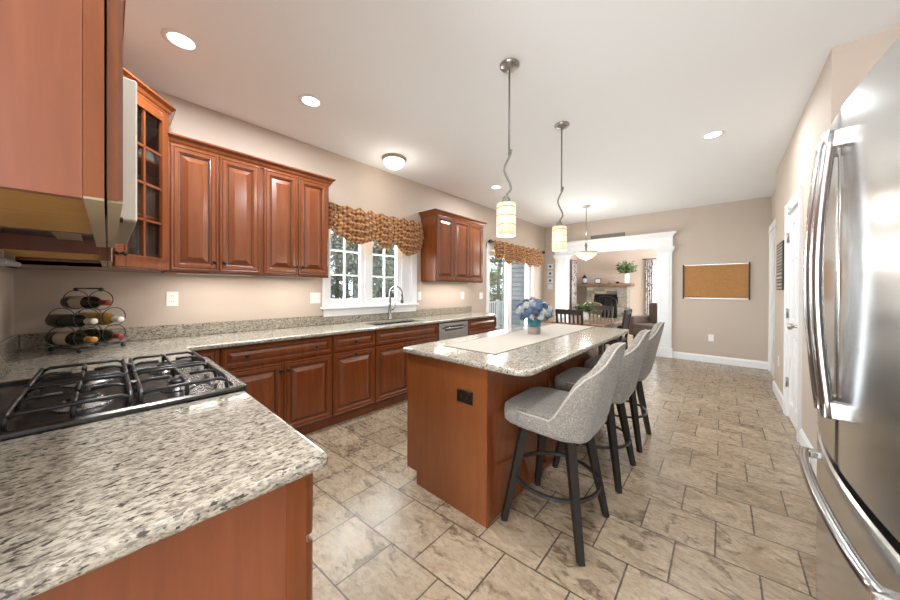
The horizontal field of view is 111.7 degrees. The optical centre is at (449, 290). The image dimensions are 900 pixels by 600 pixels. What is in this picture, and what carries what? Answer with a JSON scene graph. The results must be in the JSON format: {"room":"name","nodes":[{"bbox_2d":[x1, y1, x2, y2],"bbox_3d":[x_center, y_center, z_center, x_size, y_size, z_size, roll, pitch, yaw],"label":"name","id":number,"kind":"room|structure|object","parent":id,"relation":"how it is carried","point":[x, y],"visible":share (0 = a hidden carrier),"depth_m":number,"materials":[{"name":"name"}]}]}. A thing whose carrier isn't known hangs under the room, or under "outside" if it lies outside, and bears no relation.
{"room":"kitchen","nodes":[
{"label":"kitchen","id":0,"kind":"room"},
{"bbox_2d":[0,266,12,340],"bbox_3d":[-1.841,-0.141,1.026,2.875,2.886,0.120,0,0,42],"label":"wall","id":1,"kind":"structure","parent":0,"point":[6,273],"depth_m":1.81,"materials":[{"name":"beige paint"}]},
{"bbox_2d":[0,232,119,266],"bbox_3d":[-1.929,-0.644,1.489,0.525,1.012,0.440,0,0,42],"label":"range hood","id":2,"kind":"object","parent":1,"relation":"attached to","point":[19,245],"visible":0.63,"depth_m":1.37,"materials":[{"name":"brown wood"}]},
{"bbox_2d":[0,251,20,266],"bbox_3d":[-2.052,-0.147,1.402,0.330,0.054,0.060,0,0,42],"label":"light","id":3,"kind":"object","parent":2,"relation":"attached to","point":[5,260],"visible":0.98,"depth_m":1.39,"materials":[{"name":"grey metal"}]},
{"bbox_2d":[0,0,123,247],"bbox_3d":[-0.865,-0.636,0.539,0.795,1.012,0.440,0,0,42],"label":"upper cabinet","id":4,"kind":"object","parent":1,"relation":"attached to","point":[53,52],"visible":1,"depth_m":0.41,"materials":[{"name":"brown wood"}]},
{"bbox_2d":[106,0,125,71],"bbox_3d":[-1.446,-0.913,1.058,0.762,0.465,0.440,0,0,42],"label":"upper cabinet","id":5,"kind":"object","parent":1,"relation":"attached to","point":[124,1],"visible":0.02,"depth_m":1.25,"materials":[{"name":"brown wood"}]},
{"bbox_2d":[0,72,136,244],"bbox_3d":[-1.442,-0.446,1.067,0.754,0.464,0.459,0,0,42],"label":"microwave","id":6,"kind":"object","parent":5,"relation":"attached to","point":[129,207],"visible":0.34,"depth_m":0.98,"materials":[{"name":"white metal"}]},
{"bbox_2d":[0,351,245,441],"bbox_3d":[-1.328,0.739,1.206,0.768,1.070,0.791,0,0,42],"label":"gas cooktop","id":7,"kind":"object","parent":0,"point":[41,403],"visible":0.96,"depth_m":1.11,"materials":[{"name":"silver metal"}]},
{"bbox_2d":[13,88,544,334],"bbox_3d":[-0.245,-0.149,4.869,0.140,2.886,7.980,0,0,42],"label":"wall","id":8,"kind":"structure","parent":0,"point":[36,292],"depth_m":2.91,"materials":[{"name":"beige paint"}]},
{"bbox_2d":[5,67,175,272],"bbox_3d":[-2.255,-0.744,1.973,0.701,1.208,0.733,0,0,42],"label":"upper cabinet","id":9,"kind":"object","parent":8,"relation":"attached to","point":[148,243],"visible":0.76,"depth_m":2.16,"materials":[{"name":"brown wood"}]},
{"bbox_2d":[136,213,158,226],"bbox_3d":[-2.299,-0.511,1.974,0.605,0.015,0.645,0,0,42],"label":"shelf","id":10,"kind":"object","parent":9,"relation":"attached to","point":[143,215],"depth_m":2.19,"materials":[{"name":"brown wood"}]},
{"bbox_2d":[137,154,158,177],"bbox_3d":[-2.297,-0.901,1.973,0.605,0.015,0.645,0,0,42],"label":"shelf","id":11,"kind":"object","parent":9,"relation":"attached to","point":[152,168],"depth_m":2.21,"materials":[{"name":"brown wood"}]},
{"bbox_2d":[166,292,177,306],"bbox_3d":[-2.267,0.067,2.492,0.009,0.120,0.075,0,0,42],"label":"wall outlet","id":12,"kind":"object","parent":8,"relation":"attached to","point":[171,297],"visible":1,"depth_m":2.49,"materials":[{"name":"white plastic"}]},
{"bbox_2d":[164,131,262,275],"bbox_3d":[-1.968,-0.643,2.555,0.360,1.023,0.612,0,0,42],"label":"upper cabinet","id":13,"kind":"object","parent":8,"relation":"attached to","point":[215,190],"visible":0.99,"depth_m":2.43,"materials":[{"name":"brown wood"}]},
{"bbox_2d":[176,273,248,275],"bbox_3d":[-1.927,-0.136,2.518,0.040,0.010,0.492,0,0,42],"label":"strip light","id":14,"kind":"object","parent":13,"relation":"attached to","point":[176,273],"depth_m":2.48,"materials":[{"name":"beige"}]},
{"bbox_2d":[0,306,471,359],"bbox_3d":[-0.761,0.331,3.304,1.175,0.102,4.713,0,0,42],"label":"backsplash","id":15,"kind":"structure","parent":8,"relation":"attached to","point":[9,346],"depth_m":2.68,"materials":[{"name":"stone"}]},
{"bbox_2d":[261,159,335,277],"bbox_3d":[-1.541,-0.643,3.033,0.360,1.023,0.668,0,0,42],"label":"upper cabinet","id":16,"kind":"object","parent":8,"relation":"attached to","point":[294,201],"visible":0.98,"depth_m":2.88,"materials":[{"name":"brown wood"}]},
{"bbox_2d":[265,276,310,277],"bbox_3d":[-1.517,-0.136,2.978,0.040,0.010,0.498,0,0,42],"label":"strip light","id":17,"kind":"object","parent":16,"relation":"attached to","point":[265,276],"depth_m":2.93,"materials":[{"name":"beige"}]},
{"bbox_2d":[310,293,320,303],"bbox_3d":[-1.484,0.080,3.369,0.009,0.120,0.115,0,0,42],"label":"light switch","id":18,"kind":"object","parent":8,"relation":"attached to","point":[314,297],"visible":1,"depth_m":3.37,"materials":[{"name":"white plastic"}]},
{"bbox_2d":[320,229,418,316],"bbox_3d":[-0.999,-0.341,3.981,0.195,1.270,1.450,0,0,42],"label":"window","id":19,"kind":"structure","parent":8,"relation":"in","point":[405,276],"depth_m":3.90,"materials":[{"name":"white paint"}]},
{"bbox_2d":[329,202,423,255],"bbox_3d":[-0.912,-0.741,3.895,0.152,0.513,1.532,0,0,42],"label":"window valance","id":20,"kind":"object","parent":8,"relation":"attached to","point":[357,226],"visible":0.98,"depth_m":3.83,"materials":[{"name":"fabric"}]},
{"bbox_2d":[417,292,420,299],"bbox_3d":[-0.453,0.077,4.525,0.009,0.120,0.075,0,0,42],"label":"light switch","id":21,"kind":"object","parent":8,"relation":"attached to","point":[418,293],"visible":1,"depth_m":4.51,"materials":[{"name":"white plastic"}]},
{"bbox_2d":[418,208,486,282],"bbox_3d":[0.080,-0.644,4.850,0.360,1.023,1.245,0,0,42],"label":"upper cabinet","id":22,"kind":"object","parent":8,"relation":"attached to","point":[452,246],"visible":1,"depth_m":4.57,"materials":[{"name":"brown wood"}]},
{"bbox_2d":[486,243,533,328],"bbox_3d":[1.278,0.193,6.566,0.167,2.200,1.940,0,0,42],"label":"door","id":23,"kind":"structure","parent":8,"relation":"in","point":[529,271],"depth_m":6.48,"materials":[{"name":"white paint"}]},
{"bbox_2d":[488,239,544,266],"bbox_3d":[1.537,-0.762,6.636,0.157,0.458,2.381,0,0,42],"label":"window valance","id":24,"kind":"object","parent":8,"relation":"attached to","point":[511,252],"visible":1,"depth_m":6.43,"materials":[{"name":"fabric"}]},
{"bbox_2d":[123,0,899,227],"bbox_3d":[0.954,-1.626,1.923,5.755,0.100,10.540,0,0,42],"label":"ceiling","id":25,"kind":"structure","parent":0,"point":[638,85],"depth_m":2.28,"materials":[{"name":"white paint"}]},
{"bbox_2d":[161,28,200,52],"bbox_3d":[-1.701,-1.582,1.933,0.190,0.008,0.190,0,0,42],"label":"recessed light","id":26,"kind":"object","parent":25,"relation":"in","point":[177,38],"visible":1,"depth_m":1.92,"materials":[{"name":"white paint"}]},
{"bbox_2d":[298,94,322,107],"bbox_3d":[-1.163,-1.582,2.551,0.190,0.008,0.190,0,0,42],"label":"recessed light","id":27,"kind":"object","parent":25,"relation":"in","point":[309,100],"visible":1,"depth_m":2.54,"materials":[{"name":"white"}]},
{"bbox_2d":[382,153,405,169],"bbox_3d":[-0.670,-1.518,3.667,0.290,0.142,0.290,0,0,42],"label":"flush ceiling light","id":28,"kind":"object","parent":25,"relation":"attached to","point":[393,161],"visible":1,"depth_m":3.58,"materials":[{"name":"white glass"}]},
{"bbox_2d":[490,185,501,188],"bbox_3d":[0.704,-1.583,4.665,0.190,0.008,0.190,0,0,42],"label":"recessed light","id":29,"kind":"object","parent":25,"relation":"in","point":[492,186],"visible":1,"depth_m":4.65,"materials":[{"name":"white"}]},
{"bbox_2d":[496,58,518,237],"bbox_3d":[0.404,-0.981,2.137,0.155,1.196,0.137,0,0,0],"label":"pendant light","id":30,"kind":"object","parent":25,"relation":"hanging from","point":[506,209],"visible":1,"depth_m":2.10,"materials":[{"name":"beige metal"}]},
{"bbox_2d":[552,121,568,250],"bbox_3d":[1.054,-0.981,2.910,0.155,1.196,0.137,0,0,0],"label":"pendant light","id":31,"kind":"object","parent":25,"relation":"hanging from","point":[559,232],"visible":1,"depth_m":2.87,"materials":[{"name":"beige glass"}]},
{"bbox_2d":[575,205,597,260],"bbox_3d":[2.545,-1.069,5.704,0.392,1.030,0.392,0,0,42],"label":"pendant","id":32,"kind":"object","parent":25,"relation":"hanging from","point":[585,255],"visible":1,"depth_m":5.63,"materials":[{"name":"white glass"}]},
{"bbox_2d":[701,130,725,139],"bbox_3d":[2.650,-1.569,3.076,0.190,0.008,0.190,0,0,42],"label":"recessed light","id":33,"kind":"object","parent":25,"relation":"in","point":[713,134],"visible":1,"depth_m":3.06,"materials":[{"name":"white"}]},
{"bbox_2d":[502,258,524,329],"bbox_3d":[1.849,-0.180,8.067,0.975,3.538,0.160,0,0,42],"label":"wall","id":34,"kind":"structure","parent":0,"point":[518,270],"depth_m":8.10,"materials":[{"name":"grey"}]},
{"bbox_2d":[304,333,816,599],"bbox_3d":[2.281,1.347,4.130,6.680,0.080,15.600,0,0,42],"label":"floor","id":35,"kind":"structure","parent":0,"point":[717,503],"depth_m":1.75,"materials":[{"name":"tile"}]},
{"bbox_2d":[27,473,312,599],"bbox_3d":[-0.809,0.866,0.711,0.656,0.883,0.757,0,0,42],"label":"base cabinet","id":36,"kind":"object","parent":35,"relation":"on","point":[260,548],"visible":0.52,"depth_m":0.62,"materials":[{"name":"brown wood"}]},
{"bbox_2d":[0,391,327,599],"bbox_3d":[-0.800,0.357,0.690,0.699,0.135,0.760,0,0,42],"label":"countertop","id":37,"kind":"structure","parent":36,"relation":"on","point":[75,501],"depth_m":0.64,"materials":[{"name":"stone"}]},
{"bbox_2d":[195,348,218,364],"bbox_3d":[-1.977,0.855,2.351,0.600,0.883,0.215,0,0,42],"label":"base cabinet","id":38,"kind":"object","parent":35,"relation":"on","point":[213,354],"visible":0.12,"depth_m":2.19,"materials":[{"name":"brown wood"}]},
{"bbox_2d":[219,335,331,434],"bbox_3d":[-1.602,0.855,2.746,0.632,0.883,0.860,0,0,42],"label":"base cabinet","id":39,"kind":"object","parent":35,"relation":"on","point":[292,379],"visible":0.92,"depth_m":2.61,"materials":[{"name":"brown wood"}]},
{"bbox_2d":[329,330,374,425],"bbox_3d":[-1.157,0.855,3.245,0.632,0.883,0.474,0,0,42],"label":"base cabinet","id":40,"kind":"object","parent":35,"relation":"on","point":[353,354],"visible":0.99,"depth_m":3.04,"materials":[{"name":"brown wood"}]},
{"bbox_2d":[372,323,437,410],"bbox_3d":[-0.681,0.855,3.779,0.632,0.883,0.952,0,0,42],"label":"base cabinet","id":41,"kind":"object","parent":35,"relation":"on","point":[391,363],"visible":0.41,"depth_m":3.43,"materials":[{"name":"brown wood"}]},
{"bbox_2d":[437,320,467,340],"bbox_3d":[-0.141,0.857,4.356,0.629,0.878,0.615,0,0,42],"label":"dishwasher","id":42,"kind":"object","parent":35,"relation":"on","point":[454,329],"visible":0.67,"depth_m":4.15,"materials":[{"name":"silver metal"}]},
{"bbox_2d":[468,316,495,335],"bbox_3d":[0.302,0.854,4.880,0.632,0.883,0.735,0,0,42],"label":"base cabinet","id":43,"kind":"object","parent":35,"relation":"on","point":[480,325],"visible":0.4,"depth_m":4.66,"materials":[{"name":"brown wood"}]},
{"bbox_2d":[0,306,495,381],"bbox_3d":[-0.756,0.346,3.310,1.175,0.133,4.728,0,0,42],"label":"countertop","id":44,"kind":"structure","parent":43,"relation":"on","point":[25,354],"depth_m":2.41,"materials":[{"name":"stone"}]},
{"bbox_2d":[47,287,125,352],"bbox_3d":[-2.370,0.180,2.001,0.257,0.404,0.265,0,0,10],"label":"wine rack","id":45,"kind":"object","parent":44,"relation":"on","point":[78,350],"visible":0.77,"depth_m":1.97,"materials":[{"name":"black metal"}]},
{"bbox_2d":[45,314,97,326],"bbox_3d":[-2.385,0.190,1.935,0.336,0.082,0.082,0,0,10],"label":"wine bottle","id":46,"kind":"object","parent":45,"relation":"in","point":[60,320],"visible":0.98,"depth_m":1.91,"materials":[{"name":"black glass"}]},
{"bbox_2d":[45,331,97,344],"bbox_3d":[-2.385,0.304,1.935,0.336,0.084,0.084,0,0,10],"label":"wine bottle","id":47,"kind":"object","parent":45,"relation":"in","point":[57,338],"visible":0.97,"depth_m":1.91,"materials":[{"name":"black glass"}]},
{"bbox_2d":[60,296,111,308],"bbox_3d":[-2.372,0.076,2.001,0.336,0.084,0.084,0,0,10],"label":"wine bottle","id":48,"kind":"object","parent":45,"relation":"in","point":[79,302],"visible":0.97,"depth_m":1.97,"materials":[{"name":"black glass"}]},
{"bbox_2d":[79,329,124,341],"bbox_3d":[-2.361,0.303,2.070,0.336,0.084,0.084,0,0,10],"label":"wine bottle","id":49,"kind":"object","parent":45,"relation":"in","point":[108,335],"visible":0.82,"depth_m":2.04,"materials":[{"name":"green glass"}]},
{"bbox_2d":[79,312,124,324],"bbox_3d":[-2.361,0.189,2.069,0.336,0.084,0.084,0,0,10],"label":"wine bottle","id":50,"kind":"object","parent":45,"relation":"in","point":[108,318],"visible":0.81,"depth_m":2.04,"materials":[{"name":"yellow glass"}]},
{"bbox_2d":[371,321,415,324],"bbox_3d":[-0.677,0.512,3.781,0.356,0.199,0.796,0,0,42],"label":"sink","id":51,"kind":"object","parent":44,"relation":"in","point":[402,321],"visible":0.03,"depth_m":3.97,"materials":[{"name":"silver metal"}]},
{"bbox_2d":[388,286,403,319],"bbox_3d":[-0.710,0.157,3.982,0.224,0.448,0.116,0,0,42],"label":"kitchen faucet","id":52,"kind":"object","parent":44,"relation":"on","point":[390,309],"visible":1,"depth_m":4.00,"materials":[{"name":"grey metal"}]},
{"bbox_2d":[407,347,597,527],"bbox_3d":[0.627,0.865,2.663,0.676,0.882,2.032,0,0,42],"label":"kitchen island","id":53,"kind":"object","parent":35,"relation":"on","point":[461,453],"visible":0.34,"depth_m":1.86,"materials":[{"name":"brown wood"}]},
{"bbox_2d":[457,388,472,404],"bbox_3d":[0.084,0.617,1.779,0.118,0.075,0.009,0,0,42],"label":"wall outlet","id":54,"kind":"object","parent":53,"relation":"attached to","point":[464,396],"visible":1,"depth_m":1.77,"materials":[{"name":"brown plastic"}]},
{"bbox_2d":[403,323,628,375],"bbox_3d":[0.754,0.408,2.615,0.952,0.032,2.215,0,0,42],"label":"island countertop","id":55,"kind":"structure","parent":53,"relation":"on","point":[529,360],"depth_m":1.98,"materials":[{"name":"stone"}]},
{"bbox_2d":[444,323,594,354],"bbox_3d":[0.764,0.389,2.740,0.432,0.004,1.947,0,0,42],"label":"table runner","id":56,"kind":"object","parent":55,"relation":"on","point":[496,344],"visible":0.99,"depth_m":2.43,"materials":[{"name":"beige fabric"}]},
{"bbox_2d":[516,297,553,333],"bbox_3d":[0.756,0.220,2.754,0.325,0.335,0.332,0,0,32],"label":"flower vase","id":57,"kind":"object","parent":56,"relation":"on","point":[534,310],"visible":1,"depth_m":2.67,"materials":[{"name":"teal ceramic"}]},
{"bbox_2d":[527,317,540,326],"bbox_3d":[0.761,0.266,2.759,0.120,0.110,0.120,0,0,42],"label":"jar","id":58,"kind":"object","parent":57,"relation":"on","point":[531,323],"depth_m":2.71,"materials":[{"name":"teal glass"}]},
{"bbox_2d":[501,342,625,566],"bbox_3d":[0.649,0.786,1.724,0.590,1.054,0.523,0,0,42],"label":"bar stool","id":59,"kind":"object","parent":35,"relation":"on","point":[571,418],"visible":1,"depth_m":1.54,"materials":[{"name":"grey fabric"}]},
{"bbox_2d":[555,309,583,325],"bbox_3d":[2.151,0.808,5.301,0.460,0.989,0.507,0,0,42],"label":"dining chair","id":60,"kind":"object","parent":35,"relation":"on","point":[568,312],"visible":0.21,"depth_m":5.12,"materials":[{"name":"brown wood"}]},
{"bbox_2d":[545,316,622,354],"bbox_3d":[2.537,0.919,5.644,1.000,0.765,1.440,0,0,42],"label":"dining table","id":61,"kind":"object","parent":35,"relation":"on","point":[592,321],"visible":0.5,"depth_m":5.34,"materials":[{"name":"brown wood"}]},
{"bbox_2d":[574,301,593,320],"bbox_3d":[2.377,0.358,5.380,0.349,0.355,0.351,0,0,42],"label":"flower vase","id":62,"kind":"object","parent":61,"relation":"on","point":[586,307],"visible":0.97,"depth_m":5.33,"materials":[{"name":"white plastic"}]},
{"bbox_2d":[580,302,601,316],"bbox_3d":[4.777,0.841,10.467,0.760,0.900,0.780,0,0,42],"label":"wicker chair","id":63,"kind":"object","parent":35,"relation":"on","point":[594,303],"visible":0.2,"depth_m":10.58,"materials":[{"name":"beige wicker"}]},
{"bbox_2d":[552,329,650,493],"bbox_3d":[1.120,0.786,2.244,0.590,1.054,0.523,0,0,42],"label":"bar stool","id":64,"kind":"object","parent":35,"relation":"on","point":[633,357],"visible":0.48,"depth_m":2.04,"materials":[{"name":"grey fabric"}]},
{"bbox_2d":[589,306,613,351],"bbox_3d":[2.978,0.808,6.153,0.460,0.989,0.507,0,0,42],"label":"dining chair","id":65,"kind":"object","parent":35,"relation":"on","point":[597,308],"visible":0.16,"depth_m":6.27,"materials":[{"name":"brown wood"}]},
{"bbox_2d":[578,283,633,327],"bbox_3d":[5.548,0.515,10.998,1.760,1.555,0.798,0,0,42],"label":"fireplace","id":66,"kind":"object","parent":35,"relation":"on","point":[620,302],"visible":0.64,"depth_m":10.92,"materials":[{"name":"stone"}]},
{"bbox_2d":[582,273,586,283],"bbox_3d":[5.095,-0.462,11.563,0.203,0.389,0.203,0,0,-26],"label":"lantern","id":67,"kind":"object","parent":66,"relation":"on","point":[584,278],"visible":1,"depth_m":11.49,"materials":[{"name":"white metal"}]},
{"bbox_2d":[595,278,600,283],"bbox_3d":[5.474,-0.360,11.268,0.220,0.190,0.094,0,0,42],"label":"picture frame","id":68,"kind":"object","parent":66,"relation":"on","point":[597,280],"visible":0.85,"depth_m":11.24,"materials":[{"name":"white wood"}]},
{"bbox_2d":[615,260,637,282],"bbox_3d":[6.042,-0.659,10.494,0.684,0.798,0.741,0,0,42],"label":"vase","id":69,"kind":"object","parent":66,"relation":"on","point":[627,268],"visible":1,"depth_m":10.44,"materials":[{"name":"white plastic"}]},
{"bbox_2d":[603,309,631,352],"bbox_3d":[2.886,0.811,5.399,0.507,0.989,0.460,0,0,42],"label":"dining chair","id":70,"kind":"object","parent":35,"relation":"on","point":[627,314],"visible":0.49,"depth_m":5.25,"materials":[{"name":"brown wood"}]},
{"bbox_2d":[584,322,664,452],"bbox_3d":[1.565,0.786,2.742,0.590,1.054,0.523,0,0,42],"label":"bar stool","id":71,"kind":"object","parent":35,"relation":"on","point":[656,331],"visible":0.41,"depth_m":2.53,"materials":[{"name":"grey fabric"}]},
{"bbox_2d":[629,302,656,338],"bbox_3d":[5.432,0.814,8.055,0.820,0.980,0.990,0,0,-20],"label":"armchair","id":72,"kind":"object","parent":35,"relation":"on","point":[638,323],"visible":0.36,"depth_m":8.27,"materials":[{"name":"brown fabric"}]},
{"bbox_2d":[798,36,899,599],"bbox_3d":[1.462,0.376,0.688,0.870,1.882,0.914,0,0,42],"label":"refrigerator","id":73,"kind":"object","parent":35,"relation":"on","point":[851,264],"visible":1,"depth_m":0.80,"materials":[{"name":"grey metal"}]},
{"bbox_2d":[568,255,576,309],"bbox_3d":[3.300,-0.157,10.216,0.120,2.886,4.961,0,0,42],"label":"wall","id":74,"kind":"structure","parent":0,"point":[573,257],"depth_m":11.51,"materials":[{"name":"beige paint"}]},
{"bbox_2d":[571,260,576,309],"bbox_3d":[4.714,-0.090,11.608,0.070,2.152,0.660,0,0,42],"label":"curtain","id":75,"kind":"object","parent":74,"relation":"hanging from","point":[573,262],"visible":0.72,"depth_m":11.49,"materials":[{"name":"grey fabric"}]},
{"bbox_2d":[577,249,657,315],"bbox_3d":[7.335,-0.140,10.021,6.400,2.886,0.120,0,0,42],"label":"wall","id":76,"kind":"structure","parent":0,"point":[603,266],"depth_m":11.06,"materials":[{"name":"beige paint"}]},
{"bbox_2d":[642,258,655,314],"bbox_3d":[6.754,0.089,10.363,0.400,2.362,0.070,0,0,42],"label":"curtain","id":77,"kind":"object","parent":76,"relation":"hanging from","point":[648,263],"visible":0.67,"depth_m":10.37,"materials":[{"name":"grey fabric"}]},
{"bbox_2d":[653,261,657,301],"bbox_3d":[7.230,0.023,10.047,1.090,2.020,0.120,0,0,42],"label":"window","id":78,"kind":"structure","parent":76,"relation":"in","point":[654,262],"depth_m":10.34,"materials":[{"name":"white paint"}]},
{"bbox_2d":[544,196,770,361],"bbox_3d":[4.153,-0.137,6.226,4.895,2.886,0.140,0,0,42],"label":"wall","id":79,"kind":"structure","parent":0,"point":[736,231],"depth_m":5.57,"materials":[{"name":"beige paint"}]},
{"bbox_2d":[547,264,552,288],"bbox_3d":[2.495,-0.351,7.599,0.136,0.630,0.015,0,0,42],"label":"wall plaque","id":80,"kind":"object","parent":79,"relation":"attached to","point":[550,266],"visible":1,"depth_m":7.59,"materials":[{"name":"silver metal"}]},
{"bbox_2d":[591,232,624,238],"bbox_3d":[3.469,-1.201,6.731,0.690,0.100,0.015,0,0,42],"label":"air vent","id":81,"kind":"object","parent":79,"relation":"in","point":[622,233],"visible":0.73,"depth_m":6.71,"materials":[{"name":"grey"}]},
{"bbox_2d":[551,231,676,357],"bbox_3d":[3.482,0.076,6.748,2.468,2.450,0.274,0,0,42],"label":"trim","id":82,"kind":"structure","parent":79,"relation":"attached to","point":[662,243],"depth_m":6.16,"materials":[{"name":"white paint"}]},
{"bbox_2d":[708,334,713,340],"bbox_3d":[4.768,0.861,5.576,0.075,0.120,0.009,0,0,42],"label":"wall outlet","id":83,"kind":"object","parent":79,"relation":"attached to","point":[710,337],"visible":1,"depth_m":5.58,"materials":[{"name":"white plastic"}]},
{"bbox_2d":[683,262,750,299],"bbox_3d":[4.800,-0.169,5.536,0.924,0.650,0.025,0,0,42],"label":"cork board","id":84,"kind":"object","parent":79,"relation":"attached to","point":[727,280],"visible":1,"depth_m":5.51,"materials":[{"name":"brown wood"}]},
{"bbox_2d":[673,351,767,369],"bbox_3d":[4.832,1.246,5.516,1.320,0.130,0.014,0,0,42],"label":"baseboard","id":85,"kind":"structure","parent":79,"relation":"attached to","point":[679,355],"depth_m":5.46,"materials":[{"name":"white paint"}]},
{"bbox_2d":[771,188,775,223],"bbox_3d":[4.891,-0.127,4.488,0.120,2.886,1.470,0,0,42],"label":"wall","id":86,"kind":"structure","parent":0,"point":[773,197],"depth_m":4.86,"materials":[{"name":"beige paint"}]},
{"bbox_2d":[768,218,775,377],"bbox_3d":[4.861,0.130,4.570,0.030,2.370,1.382,0,0,42],"label":"door","id":87,"kind":"structure","parent":86,"relation":"in","point":[772,228],"depth_m":4.79,"materials":[{"name":"white paint"}]},
{"bbox_2d":[774,36,867,448],"bbox_3d":[3.433,-0.127,2.961,0.140,2.886,2.750,0,0,42],"label":"wall","id":88,"kind":"structure","parent":0,"point":[845,67],"depth_m":2.45,"materials":[{"name":"beige paint"}]},
{"bbox_2d":[772,381,782,408],"bbox_3d":[3.987,1.250,3.649,0.095,0.130,1.014,0,0,42],"label":"baseboard","id":89,"kind":"structure","parent":88,"relation":"attached to","point":[776,390],"depth_m":3.69,"materials":[{"name":"white paint"}]},
{"bbox_2d":[776,240,783,289],"bbox_3d":[3.854,-0.285,3.557,0.026,0.550,0.500,0,0,42],"label":"wall sign","id":90,"kind":"object","parent":88,"relation":"attached to","point":[780,247],"visible":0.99,"depth_m":3.49,"materials":[{"name":"brown wood"}]},
{"bbox_2d":[783,185,803,441],"bbox_3d":[3.356,0.202,2.935,0.199,2.228,0.848,0,0,42],"label":"door","id":91,"kind":"structure","parent":88,"relation":"in","point":[794,209],"depth_m":2.97,"materials":[{"name":"white paint"}]},
{"bbox_2d":[799,428,816,476],"bbox_3d":[2.963,1.252,2.111,0.615,0.130,0.885,0,0,42],"label":"baseboard","id":92,"kind":"structure","parent":88,"relation":"attached to","point":[803,440],"depth_m":2.42,"materials":[{"name":"white paint"}]},
{"bbox_2d":[867,26,899,72],"bbox_3d":[3.222,-0.122,1.387,1.640,2.886,0.120,0,0,42],"label":"wall","id":93,"kind":"structure","parent":0,"point":[879,43],"depth_m":1.85,"materials":[{"name":"beige paint"}]},
{"bbox_3d":[1.438,1.374,8.836,2.595,0.100,7.300,0,0,42],"label":"deck","id":94,"kind":"object","parent":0,"visible":0},
{"bbox_2d":[490,300,501,327],"bbox_3d":[0.547,0.818,9.631,0.100,1.000,7.100,0,0,42],"label":"deck railing","id":95,"kind":"object","parent":94,"relation":"on","point":[498,302],"visible":0.12,"depth_m":10.88,"materials":[{"name":"white paint"}]},
{"label":"outside","id":96,"kind":"structure","parent":0,"visible":0},
{"bbox_3d":[-11.247,1.614,20.089,36.485,0.150,65.000,0,0,42],"label":"ground","id":97,"kind":"structure","parent":96,"visible":0},
{"bbox_2d":[331,229,351,298],"bbox_3d":[-5.268,-2.415,14.151,2.700,8.007,2.636,0,0,-11],"label":"tree","id":98,"kind":"object","parent":97,"relation":"on","point":[335,290],"visible":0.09,"depth_m":14.20,"materials":[{"name":"green plant"}]},
{"bbox_2d":[331,232,352,298],"bbox_3d":[-6.306,-2.434,17.853,2.636,8.007,2.700,0,0,-43],"label":"tree","id":99,"kind":"object","parent":97,"relation":"on","point":[347,280],"visible":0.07,"depth_m":17.96,"materials":[{"name":"green plant"}]},
{"bbox_2d":[331,230,377,286],"bbox_3d":[-3.681,-3.388,12.252,2.174,9.983,3.157,0,0,6],"label":"tree","id":100,"kind":"object","parent":97,"relation":"on","point":[339,238],"visible":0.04,"depth_m":11.51,"materials":[{"name":"green plant"}]},
{"bbox_2d":[331,238,394,298],"bbox_3d":[-2.739,-2.388,9.782,2.636,8.007,2.700,0,0,-37],"label":"tree","id":101,"kind":"object","parent":97,"relation":"on","point":[354,266],"visible":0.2,"depth_m":9.57,"materials":[{"name":"green plant"}]},
{"bbox_2d":[372,240,394,297],"bbox_3d":[-2.018,-2.390,10.993,2.636,8.007,2.700,0,0,-14],"label":"tree","id":102,"kind":"object","parent":97,"relation":"on","point":[379,246],"visible":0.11,"depth_m":10.79,"materials":[{"name":"green plant"}]},
{"bbox_2d":[373,241,394,291],"bbox_3d":[-2.762,-3.392,14.120,3.157,9.983,2.174,0,0,20],"label":"tree","id":103,"kind":"object","parent":97,"relation":"on","point":[377,244],"visible":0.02,"depth_m":14.01,"materials":[{"name":"green plant"}]},
{"bbox_2d":[490,267,501,317],"bbox_3d":[1.486,-1.833,14.449,2.782,7.792,3.136,0,0,28],"label":"tree","id":104,"kind":"object","parent":97,"relation":"on","point":[498,268],"visible":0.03,"depth_m":13.80,"materials":[{"name":"green plant"}]},
{"bbox_2d":[490,257,502,318],"bbox_3d":[2.543,-1.838,16.873,3.136,7.792,2.782,0,0,-34],"label":"tree","id":105,"kind":"object","parent":97,"relation":"on","point":[497,296],"visible":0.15,"depth_m":16.80,"materials":[{"name":"green plant"}]},
{"bbox_2d":[490,257,502,307],"bbox_3d":[3.348,-1.847,19.988,3.136,7.792,2.782,0,0,22],"label":"tree","id":106,"kind":"object","parent":97,"relation":"on","point":[491,261],"visible":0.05,"depth_m":20.04,"materials":[{"name":"green plant"}]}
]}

